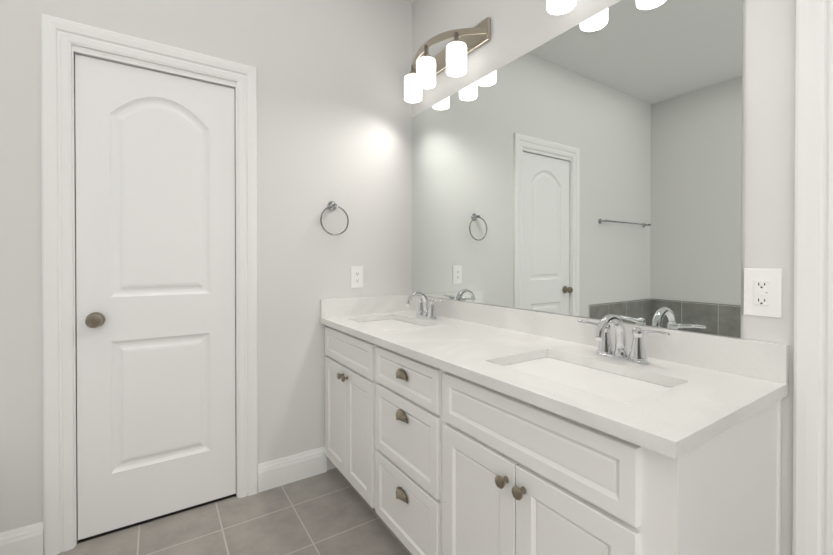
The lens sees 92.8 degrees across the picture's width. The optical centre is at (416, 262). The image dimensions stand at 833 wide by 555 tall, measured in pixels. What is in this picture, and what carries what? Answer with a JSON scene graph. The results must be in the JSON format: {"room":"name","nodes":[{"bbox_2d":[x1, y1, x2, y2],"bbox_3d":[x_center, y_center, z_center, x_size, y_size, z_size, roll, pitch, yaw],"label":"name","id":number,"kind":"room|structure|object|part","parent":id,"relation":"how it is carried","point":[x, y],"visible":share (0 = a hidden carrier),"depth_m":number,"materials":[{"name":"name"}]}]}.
{"room":"bathroom","nodes":[
{"label":"bathroom","id":0,"kind":"room"},
{"bbox_2d":[0,0,411,532],"bbox_3d":[-1.317,-0.238,1.775,3.240,2.830,0.120,0,0,-33],"label":"wall","id":1,"kind":"structure","parent":0,"point":[334,115],"depth_m":2.11,"materials":[{"name":"white paint"}]},
{"bbox_2d":[0,521,43,554],"bbox_3d":[-1.560,1.109,1.545,0.158,0.140,0.014,0,0,-33],"label":"baseboard","id":2,"kind":"structure","parent":1,"relation":"attached to","point":[27,540],"depth_m":1.55,"materials":[{"name":"white paint"}]},
{"bbox_2d":[40,13,257,554],"bbox_3d":[-1.185,0.093,1.852,0.812,2.168,0.140,0,0,-33],"label":"door frame","id":3,"kind":"structure","parent":1,"relation":"attached to","point":[60,37],"depth_m":1.63,"materials":[{"name":"white paint"}]},
{"bbox_2d":[75,54,235,539],"bbox_3d":[-1.175,0.146,1.839,0.610,2.033,0.035,0,0,-33],"label":"door","id":4,"kind":"structure","parent":1,"relation":"in","point":[155,248],"depth_m":1.80,"materials":[{"name":"white paint"}]},
{"bbox_2d":[85,312,104,327],"bbox_3d":[-1.349,0.243,1.661,0.066,0.066,0.073,0,0,-33],"label":"door knob","id":5,"kind":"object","parent":4,"relation":"attached to","point":[94,319],"depth_m":1.64,"materials":[{"name":"beige metal"}]},
{"bbox_2d":[258,446,326,492],"bbox_3d":[-0.660,1.105,2.135,0.366,0.140,0.014,0,0,-33],"label":"baseboard","id":6,"kind":"structure","parent":1,"relation":"attached to","point":[288,469],"depth_m":2.12,"materials":[{"name":"white paint"}]},
{"bbox_2d":[320,201,348,235],"bbox_3d":[-0.466,-0.251,2.227,0.169,0.198,0.056,0,0,-33],"label":"towel ring","id":7,"kind":"object","parent":1,"relation":"attached to","point":[331,205],"visible":0.96,"depth_m":2.23,"materials":[{"name":"silver metal"}]},
{"bbox_2d":[351,266,362,287],"bbox_3d":[-0.349,0.084,2.335,0.079,0.126,0.007,0,0,-33],"label":"electrical outlet","id":8,"kind":"object","parent":1,"relation":"attached to","point":[356,276],"visible":1,"depth_m":2.33,"materials":[{"name":"white plastic"}]},
{"bbox_2d":[320,295,403,318],"bbox_3d":[-0.286,0.254,2.369,0.586,0.100,0.020,0,0,-33],"label":"backsplash","id":9,"kind":"structure","parent":1,"relation":"attached to","point":[360,305],"depth_m":2.33,"materials":[{"name":"white stone"}]},
{"bbox_2d":[57,468,411,554],"bbox_3d":[0.236,1.217,0.400,4.320,0.060,4.740,0,0,-33],"label":"floor","id":10,"kind":"structure","parent":0,"point":[331,512],"depth_m":1.75,"materials":[{"name":"tile"}]},
{"bbox_2d":[77,494,235,543],"bbox_3d":[-1.269,1.175,1.988,0.616,0.002,0.372,0,0,-33],"label":"threshold","id":11,"kind":"object","parent":10,"relation":"on","point":[146,521],"visible":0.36,"depth_m":1.82,"materials":[{"name":"grey"}]},
{"bbox_2d":[322,323,781,554],"bbox_3d":[0.205,0.759,1.627,0.620,0.840,1.804,0,0,-33],"label":"bathroom vanity","id":12,"kind":"object","parent":10,"relation":"on","point":[454,427],"depth_m":1.04,"materials":[{"name":"white paint"}]},
{"bbox_3d":[-0.425,0.797,2.097,0.018,0.547,0.288,0,0,-33],"label":"door","id":13,"kind":"part","parent":12,"relation":"part of","materials":[{"name":"white paint"}]},
{"bbox_3d":[-0.352,0.564,1.938,0.032,0.033,0.033,0,0,-33],"label":"knob","id":14,"kind":"part","parent":12,"relation":"part of","materials":[{"name":"beige metal"}]},
{"bbox_3d":[-0.266,0.798,1.854,0.018,0.547,0.288,0,0,-33],"label":"door","id":15,"kind":"part","parent":12,"relation":"part of","materials":[{"name":"white paint"}]},
{"bbox_3d":[-0.066,0.881,1.508,0.026,0.040,0.088,0,0,-33],"label":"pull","id":16,"kind":"part","parent":12,"relation":"part of","materials":[{"name":"beige metal"}]},
{"bbox_3d":[-0.066,0.581,1.506,0.026,0.040,0.088,0,0,-33],"label":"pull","id":17,"kind":"part","parent":12,"relation":"part of","materials":[{"name":"beige metal"}]},
{"bbox_3d":[-0.066,0.423,1.505,0.026,0.040,0.088,0,0,-33],"label":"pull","id":18,"kind":"part","parent":12,"relation":"part of","materials":[{"name":"beige metal"}]},
{"bbox_3d":[-0.047,0.940,1.521,0.018,0.268,0.450,0,0,-33],"label":"drawer","id":19,"kind":"part","parent":12,"relation":"part of","materials":[{"name":"white paint"}]},
{"bbox_3d":[-0.047,0.657,1.520,0.018,0.275,0.450,0,0,-33],"label":"drawer","id":20,"kind":"part","parent":12,"relation":"part of","materials":[{"name":"white paint"}]},
{"bbox_3d":[-0.047,0.433,1.518,0.018,0.148,0.450,0,0,-33],"label":"drawer","id":21,"kind":"part","parent":12,"relation":"part of","materials":[{"name":"white paint"}]},
{"bbox_3d":[0.178,0.803,1.177,0.018,0.547,0.312,0,0,-33],"label":"door","id":22,"kind":"part","parent":12,"relation":"part of","materials":[{"name":"white paint"}]},
{"bbox_3d":[0.228,0.580,1.054,0.032,0.033,0.033,0,0,-33],"label":"knob","id":23,"kind":"part","parent":12,"relation":"part of","materials":[{"name":"beige metal"}]},
{"bbox_3d":[0.260,0.581,1.004,0.032,0.033,0.033,0,0,-33],"label":"knob","id":24,"kind":"part","parent":12,"relation":"part of","materials":[{"name":"beige metal"}]},
{"bbox_2d":[320,311,787,462],"bbox_3d":[0.213,0.324,1.622,0.610,0.030,1.817,0,0,-33],"label":"countertop","id":25,"kind":"structure","parent":12,"relation":"on","point":[691,407],"depth_m":1.05,"materials":[{"name":"white stone"}]},
{"bbox_2d":[364,319,419,326],"bbox_3d":[-0.137,0.401,2.081,0.312,0.154,0.466,0,0,-33],"label":"sink","id":26,"kind":"object","parent":25,"relation":"in","point":[379,322],"depth_m":2.20,"materials":[{"name":"white ceramic"}]},
{"bbox_2d":[404,291,443,318],"bbox_3d":[0.012,0.230,2.177,0.160,0.150,0.301,0,0,-33],"label":"faucet","id":27,"kind":"object","parent":25,"relation":"on","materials":[{"name":"silver metal"}]},
{"bbox_2d":[512,355,659,398],"bbox_3d":[0.469,0.407,1.156,0.312,0.154,0.466,0,0,-33],"label":"sink","id":28,"kind":"object","parent":25,"relation":"in","point":[598,378],"depth_m":1.20,"materials":[{"name":"white ceramic"}]},
{"bbox_2d":[576,314,675,366],"bbox_3d":[0.618,0.236,1.253,0.160,0.150,0.301,0,0,-33],"label":"faucet","id":29,"kind":"object","parent":25,"relation":"on","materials":[{"name":"silver metal"}]},
{"bbox_3d":[0.351,0.805,0.913,0.018,0.547,0.312,0,0,-33],"label":"door","id":30,"kind":"part","parent":12,"relation":"part of","materials":[{"name":"white paint"}]},
{"bbox_2d":[412,0,795,554],"bbox_3d":[0.543,-0.238,1.782,0.120,2.830,1.908,0,0,-33],"label":"wall","id":31,"kind":"structure","parent":0,"point":[519,28],"depth_m":1.08,"materials":[{"name":"white paint"}]},
{"bbox_2d":[404,17,490,102],"bbox_3d":[0.095,-1.079,2.163,0.205,0.242,0.670,0,0,-33],"label":"sconce","id":32,"kind":"object","parent":31,"relation":"attached to","point":[451,58],"visible":1,"depth_m":2.07,"materials":[{"name":"white glass"}]},
{"bbox_2d":[409,65,416,73],"bbox_3d":[-0.020,-1.122,2.328,0.054,0.068,0.054,0,0,-33],"label":"socket","id":33,"kind":"object","parent":32,"relation":"attached to","point":[412,66],"depth_m":2.32,"materials":[{"name":"brown metal"}]},
{"bbox_3d":[-0.020,-1.025,2.329,0.104,0.131,0.104,0,0,-33],"label":"lamp shade","id":34,"kind":"part","parent":32,"relation":"part of","materials":[{"name":"white glass"}]},
{"bbox_2d":[421,44,430,56],"bbox_3d":[0.053,-1.129,2.135,0.054,0.083,0.054,0,0,-33],"label":"socket","id":35,"kind":"object","parent":32,"relation":"attached to","point":[424,48],"depth_m":2.12,"materials":[{"name":"brown metal"}]},
{"bbox_3d":[0.053,-1.024,2.136,0.104,0.131,0.104,0,0,-33],"label":"lamp shade","id":36,"kind":"part","parent":32,"relation":"part of","materials":[{"name":"white glass"}]},
{"bbox_3d":[0.173,-1.145,2.213,0.019,0.110,0.670,0,0,-33],"label":"plate","id":37,"kind":"part","parent":32,"relation":"part of","materials":[{"name":"silver metal"}]},
{"bbox_2d":[451,32,461,41],"bbox_3d":[0.201,-1.120,1.991,0.054,0.068,0.054,0,0,-33],"label":"socket","id":38,"kind":"object","parent":32,"relation":"attached to","point":[455,35],"depth_m":1.98,"materials":[{"name":"brown metal"}]},
{"bbox_3d":[0.201,-1.022,1.992,0.104,0.131,0.104,0,0,-33],"label":"lamp shade","id":39,"kind":"part","parent":32,"relation":"part of","materials":[{"name":"white glass"}]},
{"bbox_2d":[547,0,575,14],"bbox_3d":[0.654,-1.073,1.310,0.205,0.242,0.670,0,0,-33],"label":"sconce","id":40,"kind":"object","parent":31,"relation":"attached to","point":[556,7],"visible":1,"depth_m":1.48,"materials":[{"name":"white glass"}]},
{"bbox_2d":[412,0,742,337],"bbox_3d":[0.441,-0.359,1.821,0.005,1.128,1.706,0,0,-33],"label":"mirror","id":41,"kind":"object","parent":31,"relation":"attached to","point":[591,167],"visible":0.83,"depth_m":1.45,"materials":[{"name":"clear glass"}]},
{"bbox_2d":[432,297,788,382],"bbox_3d":[0.459,0.258,1.783,0.020,0.100,1.817,0,0,-33],"label":"backsplash","id":42,"kind":"structure","parent":31,"relation":"attached to","point":[758,359],"depth_m":1.23,"materials":[{"name":"white stone"}]},
{"bbox_2d":[744,268,781,317],"bbox_3d":[0.933,0.080,1.071,0.008,0.129,0.080,0,0,-33],"label":"outlet","id":43,"kind":"object","parent":31,"relation":"attached to","point":[762,292],"visible":1,"depth_m":1.07,"materials":[{"name":"white plastic"}]},
{"bbox_2d":[792,0,832,554],"bbox_3d":[1.233,0.111,0.605,0.020,2.148,0.976,0,0,-33],"label":"door frame","id":44,"kind":"structure","parent":31,"relation":"attached to","point":[813,408],"depth_m":0.98,"materials":[{"name":"white paint"}]}
]}

